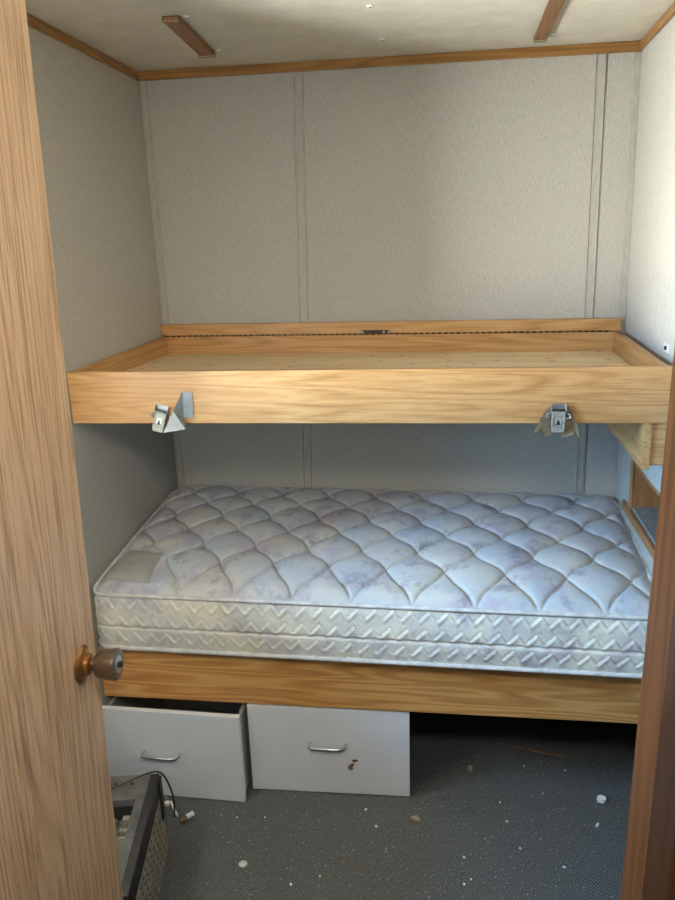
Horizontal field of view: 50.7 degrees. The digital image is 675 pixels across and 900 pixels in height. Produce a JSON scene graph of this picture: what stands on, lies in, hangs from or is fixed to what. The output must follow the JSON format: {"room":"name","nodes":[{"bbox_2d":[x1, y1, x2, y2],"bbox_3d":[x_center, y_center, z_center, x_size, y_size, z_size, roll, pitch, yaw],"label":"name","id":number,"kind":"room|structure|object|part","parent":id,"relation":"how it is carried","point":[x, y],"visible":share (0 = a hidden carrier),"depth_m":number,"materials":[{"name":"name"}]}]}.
{"room":"bunk bedroom","nodes":[
{"label":"bunk bedroom","id":0,"kind":"room"},
{"bbox_2d":[28,26,177,704],"bbox_3d":[-0.781,0.074,1.614,0.060,2.079,1.905,1,16,10],"label":"wall","id":1,"kind":"structure","parent":0,"point":[89,113],"depth_m":2.03,"materials":[{"name":"paint"}]},
{"bbox_2d":[26,12,139,80],"bbox_3d":[-0.778,-0.905,1.323,0.011,0.026,1.893,1,16,10],"label":"trim","id":2,"kind":"structure","parent":1,"relation":"attached to","point":[33,22],"depth_m":1.87,"materials":[{"name":"brown wood"}]},
{"bbox_2d":[25,0,674,71],"bbox_3d":[-0.145,-0.707,0.333,3.200,0.158,3.810,1,16,10],"label":"ceiling","id":3,"kind":"structure","parent":0,"point":[133,33],"depth_m":1.80,"materials":[{"name":"paint"}]},
{"bbox_2d":[162,15,220,57],"bbox_3d":[-0.372,-1.070,1.852,0.067,0.017,0.335,0,16,5],"label":"strap","id":4,"kind":"object","parent":3,"relation":"attached to","point":[176,24],"visible":1,"depth_m":1.82,"materials":[{"name":"brown wood"}]},
{"bbox_2d":[533,0,564,42],"bbox_3d":[0.528,-1.058,1.751,0.058,0.017,0.352,1,16,10],"label":"strap","id":5,"kind":"object","parent":3,"relation":"attached to","point":[553,7],"visible":1,"depth_m":1.75,"materials":[{"name":"brown wood"}]},
{"bbox_2d":[138,51,641,496],"bbox_3d":[0.428,-0.178,2.361,2.164,2.079,0.050,1,16,10],"label":"wall","id":6,"kind":"structure","parent":0,"point":[459,190],"depth_m":2.23,"materials":[{"name":"paint"}]},
{"bbox_2d":[139,81,184,487],"bbox_3d":[-0.578,-0.174,2.510,0.026,2.042,0.004,1,16,10],"label":"trim","id":7,"kind":"structure","parent":6,"relation":"attached to","point":[142,84],"depth_m":2.35,"materials":[{"name":"plastic"}]},
{"bbox_2d":[293,72,311,486],"bbox_3d":[-0.108,-0.163,2.431,0.074,2.035,0.004,1,16,10],"label":"trim","id":8,"kind":"structure","parent":6,"relation":"attached to","point":[297,76],"depth_m":2.27,"materials":[{"name":"plastic"}]},
{"bbox_2d":[67,318,671,439],"bbox_3d":[0.086,-0.215,2.024,1.495,0.228,0.674,1,16,10],"label":"bunk","id":9,"kind":"object","parent":6,"relation":"attached to","point":[510,371],"visible":1,"depth_m":1.83,"materials":[{"name":"brown wood"}]},
{"bbox_3d":[-0.458,-0.072,1.833,0.040,0.055,0.015,1,16,10],"label":"lever","id":10,"kind":"part","parent":9,"relation":"part of","materials":[{"name":"metal"}]},
{"bbox_3d":[0.123,-0.383,2.305,0.094,0.010,0.004,1,16,10],"label":"hinge plate","id":11,"kind":"part","parent":9,"relation":"part of","materials":[{"name":"metal"}]},
{"bbox_3d":[0.085,-0.226,2.041,1.449,0.018,0.603,1,16,10],"label":"deck panel","id":12,"kind":"part","parent":9,"relation":"part of","materials":[{"name":"brown wood"}]},
{"bbox_3d":[0.528,-0.066,1.702,0.032,0.051,0.015,1,16,10],"label":"lever","id":13,"kind":"part","parent":9,"relation":"part of","materials":[{"name":"metal"}]},
{"bbox_2d":[605,423,666,469],"bbox_3d":[0.815,-0.087,1.983,0.065,0.116,0.579,1,16,10],"label":"board","id":14,"kind":"object","parent":9,"relation":"attached to","point":[644,442],"visible":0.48,"depth_m":1.73,"materials":[{"name":"brown wood"}]},
{"bbox_2d":[98,646,641,723],"bbox_3d":[0.118,0.555,2.244,1.510,0.169,0.673,1,16,10],"label":"bunk","id":15,"kind":"object","parent":6,"relation":"attached to","point":[145,674],"visible":0.28,"depth_m":1.95,"materials":[{"name":"brown wood"}]},
{"bbox_2d":[93,484,651,678],"bbox_3d":[0.115,0.344,2.171,1.527,0.274,0.700,1,16,10],"label":"mattress","id":16,"kind":"object","parent":15,"relation":"on","point":[549,583],"visible":0.98,"depth_m":1.95,"materials":[{"name":"fabric"}]},
{"bbox_2d":[138,40,641,80],"bbox_3d":[0.111,-1.145,2.103,1.494,0.048,0.011,1,16,10],"label":"trim","id":17,"kind":"structure","parent":6,"relation":"attached to","point":[625,46],"depth_m":2.09,"materials":[{"name":"brown wood"}]},
{"bbox_2d":[575,53,607,493],"bbox_3d":[0.786,-0.142,2.279,0.054,2.023,0.004,1,16,10],"label":"trim","id":18,"kind":"structure","parent":6,"relation":"attached to","point":[601,59],"depth_m":2.12,"materials":[{"name":"plastic"}]},
{"bbox_2d":[608,52,641,499],"bbox_3d":[0.887,-0.140,2.263,0.058,2.021,0.003,1,16,10],"label":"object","id":19,"kind":"structure","parent":6,"relation":"attached to","point":[636,67],"depth_m":2.10,"materials":[{"name":"plastic"}]},
{"bbox_2d":[158,712,636,899],"bbox_3d":[-0.078,1.356,0.920,3.200,0.050,3.810,1,16,10],"label":"floor","id":20,"kind":"structure","parent":0,"point":[336,838],"depth_m":1.94,"materials":[{"name":"carpet"}]},
{"bbox_2d":[110,771,174,899],"bbox_3d":[-0.545,0.988,1.677,0.271,0.264,0.365,-3,16,-3],"label":"metal box","id":21,"kind":"object","parent":20,"relation":"on","point":[138,800],"visible":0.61,"depth_m":1.72,"materials":[{"name":"black metal"}]},
{"bbox_3d":[-0.575,0.894,1.649,0.217,0.019,0.365,-3,16,-3],"label":"panel","id":22,"kind":"part","parent":21,"relation":"part of","materials":[{"name":"grey metal"}]},
{"bbox_3d":[-0.455,0.904,1.657,0.021,0.059,0.361,-3,16,-3],"label":"edge rail","id":23,"kind":"part","parent":21,"relation":"part of","materials":[{"name":"black plastic"}]},
{"bbox_2d":[170,801,178,816],"bbox_3d":[-0.466,1.022,2.030,0.006,0.006,0.065,-11,18,-28],"label":"stick","id":24,"kind":"object","parent":20,"relation":"on","point":[171,803],"visible":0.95,"depth_m":2.03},
{"bbox_2d":[102,696,251,801],"bbox_3d":[-0.445,0.822,2.215,0.419,0.282,0.435,1,16,10],"label":"drawer","id":25,"kind":"object","parent":20,"relation":"on","point":[202,748],"visible":0.65,"depth_m":2.04,"materials":[{"name":"white laminate"}]},
{"bbox_3d":[-0.639,0.822,2.267,0.012,0.255,0.385,1,16,9],"label":"panel","id":26,"kind":"part","parent":25,"relation":"part of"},
{"bbox_3d":[-0.504,0.871,2.027,0.116,0.008,0.033,1,16,10],"label":"handle","id":27,"kind":"part","parent":25,"relation":"part of","materials":[{"name":"silver metal"}]},
{"bbox_3d":[-0.441,0.943,2.265,0.387,0.006,0.379,1,16,10],"label":"panel","id":28,"kind":"part","parent":25,"relation":"part of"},
{"bbox_3d":[-0.417,0.773,2.415,0.380,0.255,0.012,1,16,9],"label":"panel","id":29,"kind":"part","parent":25,"relation":"part of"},
{"bbox_3d":[-0.250,0.826,2.208,0.012,0.255,0.385,1,16,9],"label":"panel","id":30,"kind":"part","parent":25,"relation":"part of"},
{"bbox_2d":[179,811,194,822],"bbox_3d":[-0.422,1.027,1.994,0.042,0.015,0.015,-15,21,-39],"label":"stub","id":31,"kind":"object","parent":20,"relation":"on","point":[184,818],"visible":1,"depth_m":1.99,"materials":[{"name":"white paper"}]},
{"bbox_2d":[238,860,246,867],"bbox_3d":[-0.245,1.070,1.842,0.023,0.007,0.023,1,16,10],"label":"disc","id":32,"kind":"object","parent":20,"relation":"on","point":[243,863],"visible":1,"depth_m":1.84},
{"bbox_2d":[247,703,409,795],"bbox_3d":[-0.001,0.802,2.234,0.480,0.282,0.486,1,16,10],"label":"drawer","id":33,"kind":"object","parent":20,"relation":"on","point":[295,748],"visible":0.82,"depth_m":2.03,"materials":[{"name":"white laminate"}]},
{"bbox_3d":[-0.028,0.839,2.011,0.110,0.008,0.031,0,16,6],"label":"handle","id":34,"kind":"part","parent":33,"relation":"part of","materials":[{"name":"silver metal"}]},
{"bbox_2d":[183,750,619,899],"bbox_3d":[0.121,1.085,1.755,1.217,0.002,1.071,1,16,10],"label":"crumbs","id":35,"kind":"object","parent":20,"relation":"on","point":[462,750],"visible":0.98,"depth_m":1.90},
{"bbox_2d":[410,815,420,821],"bbox_3d":[0.215,1.017,1.965,0.030,0.009,0.019,1,16,10],"label":"scrap","id":36,"kind":"object","parent":20,"relation":"on","point":[415,818],"visible":1,"depth_m":1.96,"materials":[{"name":"beige paper"}]},
{"bbox_2d":[467,765,472,771],"bbox_3d":[0.399,0.960,2.144,0.016,0.010,0.024,1,16,10],"label":"scrap","id":37,"kind":"object","parent":20,"relation":"on","point":[470,768],"visible":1,"depth_m":2.14,"materials":[{"name":"brown"}]},
{"bbox_2d":[498,742,564,757],"bbox_3d":[0.602,0.934,2.217,0.205,0.006,0.008,5,17,21],"label":"stick","id":38,"kind":"object","parent":20,"relation":"on","point":[498,742],"visible":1,"depth_m":2.21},
{"bbox_2d":[597,795,606,803],"bbox_3d":[0.746,0.985,2.010,0.027,0.013,0.022,13,22,43],"label":"paper scrap","id":39,"kind":"object","parent":20,"relation":"on","point":[600,798],"visible":1,"depth_m":2.01,"materials":[{"name":"white paper"}]},
{"bbox_2d":[615,15,674,575],"bbox_3d":[0.856,-0.186,1.845,0.092,1.766,0.780,1,16,10],"label":"wall","id":40,"kind":"structure","parent":0,"point":[650,307],"depth_m":1.87,"materials":[{"name":"paint"}]},
{"bbox_2d":[622,458,659,559],"bbox_3d":[0.891,0.217,1.724,0.191,0.182,0.920,1,16,10],"label":"cubby","id":41,"kind":"object","parent":40,"relation":"attached to","point":[642,507],"visible":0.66,"depth_m":2.08,"materials":[{"name":"brown wood"}]},
{"bbox_3d":[0.867,0.098,2.100,0.008,0.156,0.024,1,16,10],"label":"trim","id":42,"kind":"part","parent":41,"relation":"part of","materials":[{"name":"brown wood"}]},
{"bbox_3d":[0.805,0.291,1.760,0.011,0.026,0.920,1,16,10],"label":"trim","id":43,"kind":"part","parent":41,"relation":"part of","materials":[{"name":"brown wood"}]},
{"bbox_2d":[632,507,658,545],"bbox_3d":[0.890,0.286,1.715,0.169,0.012,0.801,1,16,10],"label":"shelf","id":44,"kind":"object","parent":41,"relation":"attached to","point":[644,519],"depth_m":2.00,"materials":[{"name":"brown wood"}]},
{"bbox_3d":[0.954,0.113,2.083,0.170,0.136,0.011,1,16,10],"label":"panel","id":45,"kind":"part","parent":41,"relation":"part of","materials":[{"name":"brown wood"}]},
{"bbox_3d":[0.882,0.153,1.678,0.168,0.012,0.824,1,16,10],"label":"panel","id":46,"kind":"part","parent":41,"relation":"part of","materials":[{"name":"brown wood"}]},
{"bbox_2d":[638,2,674,50],"bbox_3d":[0.682,-0.862,1.079,0.011,0.026,1.893,1,16,10],"label":"trim","id":47,"kind":"structure","parent":40,"relation":"attached to","point":[669,14],"depth_m":1.79,"materials":[{"name":"brown wood"}]},
{"bbox_2d":[663,343,669,353],"bbox_3d":[0.802,-0.248,1.741,0.008,0.020,0.050,1,16,10],"label":"clip","id":48,"kind":"object","parent":40,"relation":"attached to","point":[666,348],"visible":1,"depth_m":1.74,"materials":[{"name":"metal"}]},
{"bbox_3d":[-0.132,0.361,0.512,3.200,2.090,0.125,1,16,10],"label":"wall","id":49,"kind":"structure","parent":0,"visible":0},
{"bbox_2d":[620,346,674,899],"bbox_3d":[0.197,0.426,0.473,0.028,1.965,0.125,1,16,10],"label":"door frame","id":50,"kind":"structure","parent":49,"relation":"attached to","point":[649,859],"depth_m":0.41,"materials":[{"name":"brown wood"}]},
{"bbox_3d":[-0.474,0.416,0.588,0.018,1.965,0.125,1,16,10],"label":"trim","id":51,"kind":"structure","parent":0,"visible":0},
{"bbox_2d":[0,0,123,899],"bbox_3d":[-0.430,0.317,0.927,0.125,1.943,0.576,-1,16,3],"label":"door","id":52,"kind":"structure","parent":51,"relation":"attached to","point":[58,839],"depth_m":1.01,"materials":[{"name":"brown wood"}]},
{"bbox_3d":[-0.382,0.351,1.171,0.052,0.052,0.052,1,16,10],"label":"knob","id":53,"kind":"part","parent":52,"relation":"part of","materials":[{"name":"gold metal"}]},
{"bbox_3d":[-0.360,0.351,1.168,0.004,0.029,0.029,-1,16,3],"label":"knob","id":54,"kind":"part","parent":52,"relation":"part of","materials":[{"name":"silver metal"}]}
]}

